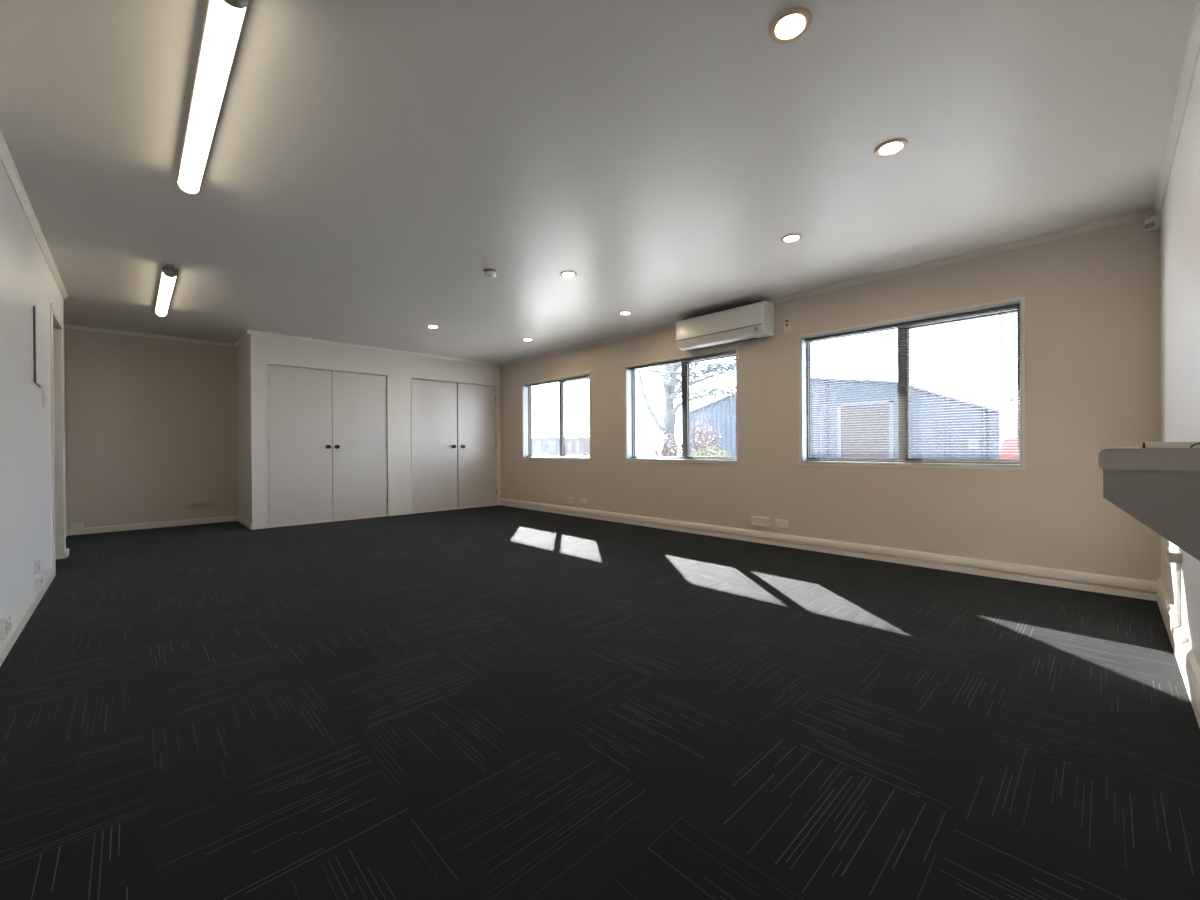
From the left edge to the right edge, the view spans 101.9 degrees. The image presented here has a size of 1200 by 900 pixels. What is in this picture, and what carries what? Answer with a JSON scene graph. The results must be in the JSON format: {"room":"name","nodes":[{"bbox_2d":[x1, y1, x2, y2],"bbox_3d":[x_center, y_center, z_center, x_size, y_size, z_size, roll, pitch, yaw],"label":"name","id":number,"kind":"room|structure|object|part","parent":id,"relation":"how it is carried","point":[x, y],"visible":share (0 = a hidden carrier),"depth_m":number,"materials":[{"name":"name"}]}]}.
{"room":"empty office room","nodes":[
{"label":"empty office room","id":0,"kind":"room"},
{"bbox_2d":[0,159,65,642],"bbox_3d":[-2.583,-0.184,1.970,0.100,2.540,6.899,-1,0,-44],"label":"wall","id":1,"kind":"structure","parent":0,"point":[27,281],"depth_m":2.73,"materials":[{"name":"paint"}]},
{"bbox_2d":[0,611,10,639],"bbox_3d":[-2.804,0.827,2.296,0.020,0.100,0.150,-1,0,-44],"label":"power socket","id":2,"kind":"object","parent":1,"relation":"attached to","point":[5,620],"visible":1,"depth_m":2.25,"materials":[{"name":"white plastic"}]},
{"bbox_2d":[0,567,54,665],"bbox_3d":[-2.170,0.928,1.636,0.014,0.074,5.849,-1,0,-44],"label":"baseboard","id":3,"kind":"structure","parent":1,"relation":"attached to","point":[17,627],"depth_m":2.66,"materials":[{"name":"paint"}]},
{"bbox_2d":[0,129,67,299],"bbox_3d":[-2.543,-1.413,2.011,0.030,0.042,6.899,-1,0,-44],"label":"crown molding","id":4,"kind":"structure","parent":1,"relation":"attached to","point":[7,161],"depth_m":2.83,"materials":[{"name":"paint"}]},
{"bbox_2d":[34,558,40,573],"bbox_3d":[-3.562,0.733,3.079,0.018,0.085,0.120,-1,0,-44],"label":"power socket","id":5,"kind":"object","parent":1,"relation":"attached to","point":[37,561],"visible":1,"depth_m":3.04,"materials":[{"name":"white plastic"}]},
{"bbox_2d":[33,305,43,387],"bbox_3d":[-3.689,-0.671,3.196,0.015,0.492,0.332,-1,0,-44],"label":"wall panel","id":6,"kind":"object","parent":1,"relation":"attached to","point":[38,355],"visible":1,"depth_m":3.13,"materials":[{"name":"grey plastic"}]},
{"bbox_2d":[35,574,42,589],"bbox_3d":[-3.595,0.843,3.117,0.021,0.075,0.150,-1,0,-44],"label":"wall outlet","id":7,"kind":"object","parent":1,"relation":"attached to","point":[39,578],"visible":1,"depth_m":3.07,"materials":[{"name":"white plastic"}]},
{"bbox_2d":[42,390,45,406],"bbox_3d":[-3.875,-0.356,3.391,0.015,0.115,0.072,-1,0,-44],"label":"light switch","id":8,"kind":"object","parent":1,"relation":"attached to","point":[43,391],"visible":1,"depth_m":3.37,"materials":[{"name":"white plastic"}]},
{"bbox_2d":[50,303,64,574],"bbox_3d":[-4.548,-0.079,4.015,0.116,2.100,0.875,-1,0,-44],"label":"door frame","id":9,"kind":"structure","parent":1,"relation":"attached to","point":[56,327],"depth_m":4.32,"materials":[{"name":"paint"}]},
{"bbox_2d":[65,548,68,557],"bbox_3d":[-4.862,0.940,4.433,0.022,0.062,0.185,-1,0,-44],"label":"baseboard","id":10,"kind":"structure","parent":1,"relation":"in","point":[66,549],"depth_m":4.38,"materials":[{"name":"paint"}]},
{"bbox_2d":[63,321,67,536],"bbox_3d":[-5.577,-0.176,4.942,0.115,2.540,1.537,-1,0,-44],"label":"wall","id":11,"kind":"structure","parent":0,"point":[64,327],"depth_m":5.44,"materials":[{"name":"paint"}]},
{"bbox_2d":[66,328,237,528],"bbox_3d":[-5.514,-0.181,6.154,1.888,2.540,0.120,-1,0,-44],"label":"wall","id":12,"kind":"structure","parent":0,"point":[152,423],"depth_m":6.00,"materials":[{"name":"paint"}]},
{"bbox_2d":[71,523,83,528],"bbox_3d":[-6.003,0.869,5.585,0.100,0.055,0.018,-1,0,-44],"label":"wall outlet","id":13,"kind":"object","parent":12,"relation":"attached to","point":[74,525],"visible":1,"depth_m":5.58,"materials":[{"name":"paint"}]},
{"bbox_2d":[65,324,235,346],"bbox_3d":[-5.500,-1.410,6.066,1.573,0.042,0.030,-1,0,-44],"label":"crown molding","id":14,"kind":"structure","parent":12,"relation":"attached to","point":[67,326],"depth_m":5.98,"materials":[{"name":"paint"}]},
{"bbox_2d":[68,515,237,535],"bbox_3d":[-5.492,0.932,6.080,1.573,0.074,0.014,-1,0,-44],"label":"baseboard","id":15,"kind":"structure","parent":12,"relation":"attached to","point":[113,528],"depth_m":6.00,"materials":[{"name":"paint"}]},
{"bbox_2d":[237,334,500,527],"bbox_3d":[-3.318,-0.200,7.459,3.486,2.540,1.050,-1,0,-44],"label":"wall","id":16,"kind":"structure","parent":0,"point":[253,353],"depth_m":6.57,"materials":[{"name":"paint"}]},
{"bbox_2d":[235,331,249,347],"bbox_3d":[-4.591,-1.416,6.234,0.030,0.042,1.050,-1,0,-44],"label":"crown molding","id":17,"kind":"structure","parent":16,"relation":"attached to","point":[245,335],"depth_m":6.20,"materials":[{"name":"paint"}]},
{"bbox_2d":[237,515,251,529],"bbox_3d":[-4.571,0.926,6.248,0.014,0.074,1.050,-1,0,-44],"label":"baseboard","id":18,"kind":"structure","parent":16,"relation":"attached to","point":[241,520],"depth_m":6.19,"materials":[{"name":"paint"}]},
{"bbox_2d":[268,365,332,525],"bbox_3d":[-3.829,-0.061,6.232,0.727,1.990,0.101,-1,0,-44],"label":"door","id":19,"kind":"structure","parent":16,"relation":"in","point":[299,399],"depth_m":6.24,"materials":[{"name":"paint"}]},
{"bbox_2d":[266,362,388,527],"bbox_3d":[-3.587,-0.063,6.508,1.463,2.038,0.066,-1,0,-44],"label":"door frame","id":20,"kind":"structure","parent":16,"relation":"attached to","point":[267,363],"depth_m":6.45,"materials":[{"name":"paint"}]},
{"bbox_2d":[331,371,387,519],"bbox_3d":[-3.301,-0.066,6.740,0.726,1.990,0.101,-1,0,-44],"label":"door","id":21,"kind":"structure","parent":16,"relation":"in","point":[359,418],"depth_m":6.73,"materials":[{"name":"paint"}]},
{"bbox_2d":[247,330,499,366],"bbox_3d":[-2.963,-1.429,7.054,3.521,0.042,0.030,-1,0,-44],"label":"crown molding","id":22,"kind":"structure","parent":16,"relation":"attached to","point":[248,331],"depth_m":6.73,"materials":[{"name":"paint"}]},
{"bbox_2d":[252,502,499,529],"bbox_3d":[-2.950,0.925,7.074,3.466,0.050,0.012,-1,0,-44],"label":"baseboard","id":23,"kind":"structure","parent":16,"relation":"attached to","point":[263,526],"depth_m":7.02,"materials":[{"name":"paint"}]},
{"bbox_2d":[412,379,457,511],"bbox_3d":[-2.531,-0.073,7.484,0.739,1.990,0.101,-1,0,-44],"label":"door","id":24,"kind":"structure","parent":16,"relation":"in","point":[434,403],"depth_m":7.49,"materials":[{"name":"paint"}]},
{"bbox_2d":[411,377,497,513],"bbox_3d":[-2.291,-0.076,7.757,1.468,2.038,0.066,-1,0,-44],"label":"door frame","id":25,"kind":"structure","parent":16,"relation":"attached to","point":[411,377],"depth_m":7.68,"materials":[{"name":"paint"}]},
{"bbox_2d":[457,383,496,506],"bbox_3d":[-1.996,-0.078,7.999,0.711,1.990,0.101,-1,0,-44],"label":"door","id":26,"kind":"structure","parent":16,"relation":"in","point":[476,404],"depth_m":7.98,"materials":[{"name":"paint"}]},
{"bbox_2d":[0,0,1195,363],"bbox_3d":[-1.449,-1.508,4.134,5.754,0.120,8.736,-1,0,-44],"label":"ceiling","id":27,"kind":"structure","parent":0,"point":[368,163],"depth_m":2.35,"materials":[{"name":"paint"}]},
{"bbox_2d":[155,263,177,316],"bbox_3d":[-3.864,-1.389,4.321,0.092,0.092,1.580,-1,0,-44],"label":"fluorescent light","id":28,"kind":"object","parent":27,"relation":"attached to","point":[168,274],"visible":1,"depth_m":4.09,"materials":[{"name":"white plastic"}]},
{"bbox_2d":[177,0,248,193],"bbox_3d":[-1.625,-1.394,1.999,0.092,0.092,1.550,-1,0,-44],"label":"fluorescent light","id":29,"kind":"object","parent":27,"relation":"attached to","point":[224,19],"visible":1,"depth_m":1.80,"materials":[{"name":"white plastic"}]},
{"bbox_2d":[427,325,438,328],"bbox_3d":[-1.962,-1.447,5.715,0.140,0.011,0.140,-1,0,-44],"label":"recessed light","id":30,"kind":"object","parent":27,"relation":"in","point":[428,326],"visible":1,"depth_m":5.70,"materials":[{"name":"white"}]},
{"bbox_2d":[484,269,496,277],"bbox_3d":[-0.887,-1.425,3.943,0.108,0.052,0.108,-1,0,-44],"label":"smoke detector","id":31,"kind":"object","parent":27,"relation":"attached to","point":[489,273],"visible":1,"depth_m":3.91,"materials":[{"name":"white plastic"}]},
{"bbox_2d":[560,271,576,277],"bbox_3d":[-0.260,-1.451,4.021,0.140,0.011,0.140,-1,0,-44],"label":"recessed light","id":32,"kind":"object","parent":27,"relation":"in","point":[568,274],"visible":1,"depth_m":4.01,"materials":[{"name":"white plastic"}]},
{"bbox_2d":[619,311,630,314],"bbox_3d":[0.267,-1.458,5.193,0.140,0.011,0.140,-1,0,-44],"label":"recessed light","id":33,"kind":"object","parent":27,"relation":"in","point":[622,312],"visible":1,"depth_m":5.18,"materials":[{"name":"white"}]},
{"bbox_2d":[769,7,812,43],"bbox_3d":[0.650,-1.448,1.662,0.140,0.011,0.140,-1,0,-44],"label":"recessed light","id":34,"kind":"object","parent":27,"relation":"in","point":[791,24],"visible":1,"depth_m":1.66,"materials":[{"name":"white plastic"}]},
{"bbox_2d":[781,234,801,242],"bbox_3d":[1.321,-1.458,3.355,0.140,0.011,0.140,-1,0,-44],"label":"recessed light","id":35,"kind":"object","parent":27,"relation":"in","point":[791,238],"visible":1,"depth_m":3.35,"materials":[{"name":"white plastic"}]},
{"bbox_2d":[874,138,907,156],"bbox_3d":[1.403,-1.455,2.345,0.140,0.011,0.140,-1,0,-44],"label":"recessed light","id":36,"kind":"object","parent":27,"relation":"in","point":[892,147],"visible":1,"depth_m":2.34,"materials":[{"name":"white plastic"}]},
{"bbox_2d":[0,505,1199,899],"bbox_3d":[-1.434,1.011,4.143,5.754,0.120,8.736,-1,0,-44],"label":"floor","id":37,"kind":"structure","parent":0,"point":[497,702],"depth_m":1.69,"materials":[{"name":"carpet"}]},
{"bbox_2d":[500,218,1160,580],"bbox_3d":[0.662,-0.218,5.958,0.160,2.540,8.436,-1,0,-44],"label":"wall","id":38,"kind":"structure","parent":0,"point":[1092,299],"depth_m":3.73,"materials":[{"name":"paint"}]},
{"bbox_2d":[522,372,590,460],"bbox_3d":[-0.631,-0.462,7.290,0.170,1.218,1.624,-1,0,-44],"label":"window","id":39,"kind":"structure","parent":38,"relation":"in","point":[526,437],"depth_m":7.39,"materials":[{"name":"paint"}]},
{"bbox_3d":[-0.833,-0.465,7.589,0.020,1.126,0.828,-1,0,-44],"label":"sash","id":40,"kind":"part","parent":39,"relation":"part of","materials":[{"name":"metal"}]},
{"bbox_3d":[-0.596,-0.465,7.325,0.060,1.152,1.564,-1,0,-44],"label":"frame","id":41,"kind":"part","parent":39,"relation":"part of","materials":[{"name":"metal"}]},
{"bbox_3d":[-0.628,0.120,7.292,0.170,0.018,1.596,-1,0,-44],"label":"sill","id":42,"kind":"part","parent":39,"relation":"part of","materials":[{"name":"paint"}]},
{"bbox_2d":[526,375,589,457],"bbox_3d":[-0.647,-0.466,7.275,0.040,1.147,1.552,-1,0,-44],"label":"blind","id":43,"kind":"object","parent":39,"relation":"attached to","point":[586,376],"visible":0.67,"depth_m":7.26,"materials":[{"name":"plastic"}]},
{"bbox_3d":[-1.084,-0.461,7.737,0.019,1.118,0.001,-1,0,-44],"label":"ladder cord","id":44,"kind":"part","parent":43,"relation":"part of","materials":[{"name":"white fabric"}]},
{"bbox_3d":[-0.642,-0.462,7.279,0.019,1.118,0.001,-1,0,-44],"label":"ladder cord","id":45,"kind":"part","parent":43,"relation":"part of","materials":[{"name":"white fabric"}]},
{"bbox_3d":[-0.639,0.100,7.282,0.024,0.014,1.552,-1,0,-44],"label":"rail","id":46,"kind":"part","parent":43,"relation":"part of","materials":[{"name":"paint"}]},
{"bbox_3d":[-0.338,-0.466,7.038,0.020,1.126,0.768,-1,0,-44],"label":"sash","id":47,"kind":"part","parent":39,"relation":"part of","materials":[{"name":"metal"}]},
{"bbox_2d":[567,497,575,503],"bbox_3d":[-0.410,0.721,6.931,0.045,0.085,0.150,-1,0,-44],"label":"outlet","id":48,"kind":"object","parent":38,"relation":"attached to","point":[570,500],"visible":1,"depth_m":6.91,"materials":[{"name":"white plastic"}]},
{"bbox_2d":[580,498,585,503],"bbox_3d":[-0.243,0.713,6.779,0.016,0.075,0.115,-1,0,-44],"label":"power socket","id":49,"kind":"object","parent":38,"relation":"attached to","point":[582,500],"visible":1,"depth_m":6.77,"materials":[{"name":"white plastic"}]},
{"bbox_2d":[624,346,738,463],"bbox_3d":[0.932,-0.466,5.669,0.170,1.218,1.612,-1,0,-44],"label":"window","id":50,"kind":"structure","parent":38,"relation":"in","point":[627,397],"depth_m":5.66,"materials":[{"name":"paint"}]},
{"bbox_3d":[0.744,-0.468,5.955,0.020,1.126,0.854,-1,0,-44],"label":"sash","id":51,"kind":"part","parent":50,"relation":"part of","materials":[{"name":"glass"}]},
{"bbox_3d":[0.968,-0.469,5.704,0.060,1.152,1.552,-1,0,-44],"label":"frame","id":52,"kind":"part","parent":50,"relation":"part of","materials":[{"name":"metal"}]},
{"bbox_3d":[0.935,0.117,5.671,0.170,0.018,1.584,-1,0,-44],"label":"sill","id":53,"kind":"part","parent":50,"relation":"part of","materials":[{"name":"paint"}]},
{"bbox_2d":[629,351,735,459],"bbox_3d":[0.917,-0.470,5.654,0.040,1.147,1.540,-1,0,-44],"label":"blind","id":54,"kind":"object","parent":50,"relation":"attached to","point":[730,352],"visible":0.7,"depth_m":5.59,"materials":[{"name":"plastic"}]},
{"bbox_3d":[0.921,-0.465,5.659,0.019,1.118,0.001,-1,0,-44],"label":"ladder cord","id":55,"kind":"part","parent":54,"relation":"part of","materials":[{"name":"white fabric"}]},
{"bbox_3d":[0.924,0.097,5.660,0.024,0.014,1.540,-1,0,-44],"label":"rail","id":56,"kind":"part","parent":54,"relation":"part of","materials":[{"name":"plastic"}]},
{"bbox_3d":[1.359,-0.466,5.204,0.019,1.118,0.001,-1,0,-44],"label":"ladder cord","id":57,"kind":"part","parent":54,"relation":"part of","materials":[{"name":"white fabric"}]},
{"bbox_3d":[1.225,-0.469,5.418,0.020,1.126,0.758,-1,0,-44],"label":"sash","id":58,"kind":"part","parent":50,"relation":"part of","materials":[{"name":"glass"}]},
{"bbox_2d":[676,301,773,350],"bbox_3d":[1.266,-1.265,5.036,0.236,0.334,1.011,-1,0,-44],"label":"air conditioner","id":59,"kind":"object","parent":38,"relation":"attached to","point":[755,320],"visible":1,"depth_m":4.88,"materials":[{"name":"white plastic"}]},
{"bbox_3d":[1.185,-1.298,4.960,0.014,0.206,1.002,-1,0,-44],"label":"panel","id":60,"kind":"part","parent":59,"relation":"part of","materials":[{"name":"white plastic"}]},
{"bbox_2d":[680,301,760,320],"bbox_3d":[1.270,-1.426,5.041,0.162,0.012,0.970,-1,0,-44],"label":"grille","id":61,"kind":"object","parent":59,"relation":"attached to","point":[758,301],"depth_m":4.95,"materials":[{"name":"white plastic"}]},
{"bbox_2d":[685,338,757,350],"bbox_3d":[1.249,-1.103,5.090,0.068,0.010,0.830,-1,0,-44],"label":"air vent","id":62,"kind":"object","parent":59,"relation":"attached to","point":[745,339],"depth_m":5.06,"materials":[{"name":"white plastic"}]},
{"bbox_2d":[751,516,768,526],"bbox_3d":[1.594,0.712,4.849,0.050,0.090,0.170,-1,0,-44],"label":"outlet","id":63,"kind":"object","parent":38,"relation":"attached to","point":[755,520],"visible":1,"depth_m":4.83,"materials":[{"name":"white plastic"}]},
{"bbox_2d":[776,519,787,527],"bbox_3d":[1.759,0.711,4.703,0.016,0.075,0.120,-1,0,-44],"label":"power socket","id":64,"kind":"object","parent":38,"relation":"attached to","point":[779,523],"visible":1,"depth_m":4.70,"materials":[{"name":"white plastic"}]},
{"bbox_2d":[784,319,791,332],"bbox_3d":[1.790,-1.185,4.642,0.030,0.126,0.070,-1,0,-44],"label":"remote control","id":65,"kind":"object","parent":38,"relation":"attached to","point":[787,328],"visible":1,"depth_m":4.63,"materials":[{"name":"beige plastic"}]},
{"bbox_2d":[500,498,1156,600],"bbox_3d":[0.863,0.873,5.628,0.024,0.118,7.386,-1,0,-44],"label":"baseboard","id":66,"kind":"structure","parent":38,"relation":"attached to","point":[1099,583],"depth_m":3.97,"materials":[{"name":"paint"}]},
{"bbox_2d":[499,209,1157,365],"bbox_3d":[0.847,-1.447,5.618,0.030,0.042,7.386,-1,0,-44],"label":"crown molding","id":67,"kind":"structure","parent":38,"relation":"attached to","point":[1146,214],"depth_m":3.78,"materials":[{"name":"paint"}]},
{"bbox_2d":[798,296,1025,469],"bbox_3d":[2.489,-0.469,4.054,0.170,1.218,1.611,-1,0,-44],"label":"window","id":68,"kind":"structure","parent":38,"relation":"in","point":[1021,433],"depth_m":4.04,"materials":[{"name":"paint"}]},
{"bbox_3d":[2.292,-0.472,4.349,0.020,1.126,0.828,-1,0,-44],"label":"sash","id":69,"kind":"part","parent":68,"relation":"part of","materials":[{"name":"glass"}]},
{"bbox_3d":[2.493,0.113,4.056,0.170,0.018,1.583,-1,0,-44],"label":"sill","id":70,"kind":"part","parent":68,"relation":"part of","materials":[{"name":"paint"}]},
{"bbox_2d":[805,304,1019,463],"bbox_3d":[2.474,-0.473,4.039,0.040,1.147,1.539,-1,0,-44],"label":"blind","id":71,"kind":"object","parent":68,"relation":"attached to","point":[919,322],"visible":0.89,"depth_m":3.91,"materials":[{"name":"plastic"}]},
{"bbox_3d":[2.478,-0.469,4.044,0.019,1.118,0.001,-1,0,-44],"label":"ladder cord","id":72,"kind":"part","parent":71,"relation":"part of","materials":[{"name":"white fabric"}]},
{"bbox_3d":[2.482,0.093,4.046,0.024,0.014,1.539,-1,0,-44],"label":"rail","id":73,"kind":"part","parent":71,"relation":"part of","materials":[{"name":"plastic"}]},
{"bbox_3d":[2.916,-0.470,3.589,0.019,1.118,0.001,-1,0,-44],"label":"ladder cord","id":74,"kind":"part","parent":71,"relation":"part of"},
{"bbox_3d":[2.776,-0.473,3.810,0.020,1.126,0.775,-1,0,-44],"label":"sash","id":75,"kind":"part","parent":68,"relation":"part of","materials":[{"name":"glass"}]},
{"bbox_2d":[1145,214,1160,231],"bbox_3d":[3.376,-1.385,2.971,0.062,0.073,0.062,-1,0,-44],"label":"sensor","id":76,"kind":"object","parent":38,"relation":"attached to","point":[1153,223],"visible":1,"depth_m":2.96,"materials":[{"name":"paint"}]},
{"bbox_2d":[1160,54,1199,667],"bbox_3d":[1.644,-0.206,1.170,5.074,2.540,0.120,-1,0,-44],"label":"wall","id":77,"kind":"structure","parent":0,"point":[1180,212],"depth_m":2.12,"materials":[{"name":"paint"}]},
{"bbox_2d":[1098,442,1199,560],"bbox_3d":[1.628,0.148,1.411,1.100,0.340,0.249,-1,0,-44],"label":"wall ledge","id":78,"kind":"object","parent":77,"relation":"attached to","point":[1159,488],"depth_m":1.06,"materials":[{"name":"ceramic"}]},
{"bbox_3d":[1.299,-0.011,1.052,0.073,0.014,0.167,-1,0,-44],"label":"metal strip","id":79,"kind":"part","parent":78,"relation":"part of","materials":[{"name":"beige metal"}]},
{"bbox_2d":[1167,604,1180,628],"bbox_3d":[2.649,0.769,2.245,0.150,0.075,0.034,-1,0,-44],"label":"power socket","id":80,"kind":"object","parent":77,"relation":"attached to","point":[1174,618],"visible":0.91,"depth_m":2.20,"materials":[{"name":"white plastic"}]},
{"bbox_2d":[1167,550,1181,612],"bbox_3d":[2.599,0.597,2.201,0.100,0.275,0.040,-1,0,-44],"label":"cable conduit","id":81,"kind":"object","parent":77,"relation":"attached to","point":[1173,556],"visible":1,"depth_m":2.19,"materials":[{"name":"white plastic"}]},
{"bbox_2d":[1153,0,1199,213],"bbox_3d":[1.620,-1.435,1.254,4.974,0.042,0.030,-1,0,-44],"label":"crown molding","id":82,"kind":"structure","parent":77,"relation":"attached to","point":[1192,52],"depth_m":2.01,"materials":[{"name":"paint"}]},
{"bbox_2d":[1156,577,1199,727],"bbox_3d":[1.637,0.870,1.260,4.974,0.148,0.022,-1,0,-44],"label":"baseboard","id":83,"kind":"structure","parent":77,"relation":"attached to","point":[1189,668],"depth_m":1.96,"materials":[{"name":"paint"}]},
{"bbox_2d":[1177,629,1188,648],"bbox_3d":[2.451,0.806,2.047,0.120,0.075,0.024,-1,0,-44],"label":"power socket","id":84,"kind":"object","parent":77,"relation":"attached to","point":[1183,638],"visible":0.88,"depth_m":2.02,"materials":[{"name":"white plastic"}]},
{"label":"outside","id":85,"kind":"structure","parent":0,"visible":0},
{"bbox_2d":[636,452,681,455],"bbox_3d":[10.048,1.031,72.205,105.306,0.300,170.000,-1,0,-44],"label":"ground","id":86,"kind":"structure","parent":85,"point":[638,453],"depth_m":90.10,"materials":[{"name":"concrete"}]},
{"bbox_2d":[532,433,589,454],"bbox_3d":[-3.286,-0.335,50.943,6.600,2.750,5.600,-1,0,-44],"label":"house","id":87,"kind":"structure","parent":86,"relation":"on","point":[544,443],"depth_m":48.77,"materials":[{"name":"white"}]},
{"bbox_2d":[565,435,589,455],"bbox_3d":[-0.300,-0.241,47.849,6.600,2.550,3.000,-1,0,-44],"label":"house","id":88,"kind":"structure","parent":86,"relation":"on","point":[584,443],"depth_m":45.45,"materials":[{"name":"brick"}]},
{"bbox_2d":[642,430,681,455],"bbox_3d":[2.394,0.188,17.974,1.440,1.960,1.685,-1,0,-44],"label":"flowering shrub","id":89,"kind":"object","parent":86,"relation":"on","point":[662,452],"visible":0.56,"depth_m":17.86,"materials":[{"name":"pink plant"}]},
{"bbox_2d":[637,357,735,455],"bbox_3d":[3.600,-2.475,19.032,2.571,7.319,5.747,-1,0,-44],"label":"tree","id":90,"kind":"object","parent":86,"relation":"on","point":[672,422],"visible":0.16,"depth_m":19.60,"materials":[{"name":"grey plant"}]},
{"bbox_2d":[690,417,723,456],"bbox_3d":[3.637,-0.024,17.236,1.415,2.372,1.556,-1,0,-44],"label":"leafy bush","id":91,"kind":"object","parent":86,"relation":"on","point":[708,442],"visible":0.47,"depth_m":17.10,"materials":[{"name":"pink plant"}]},
{"bbox_2d":[690,446,730,456],"bbox_3d":[3.599,0.524,15.843,1.254,1.314,1.892,-1,0,-44],"label":"bush","id":92,"kind":"object","parent":86,"relation":"on","point":[712,447],"visible":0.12,"depth_m":15.78,"materials":[{"name":"green plant"}]},
{"bbox_2d":[690,378,1016,458],"bbox_3d":[15.254,-1.300,28.814,14.220,4.620,14.700,-1,0,-44],"label":"shed","id":93,"kind":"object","parent":86,"relation":"on","point":[728,436],"visible":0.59,"depth_m":21.70,"materials":[{"name":"blue metal"}]},
{"bbox_3d":[12.003,-0.571,22.065,0.080,3.250,2.340,-1,0,-44],"label":"door frame","id":94,"kind":"part","parent":93,"relation":"part of","materials":[{"name":"white metal"}]},
{"bbox_2d":[999,438,1016,458],"bbox_3d":[14.694,0.336,14.406,1.690,1.460,4.300,-1,0,-44],"label":"car","id":95,"kind":"object","parent":86,"relation":"on","point":[1010,442],"visible":0.02,"depth_m":15.19,"materials":[{"name":"red paint"}]}
]}

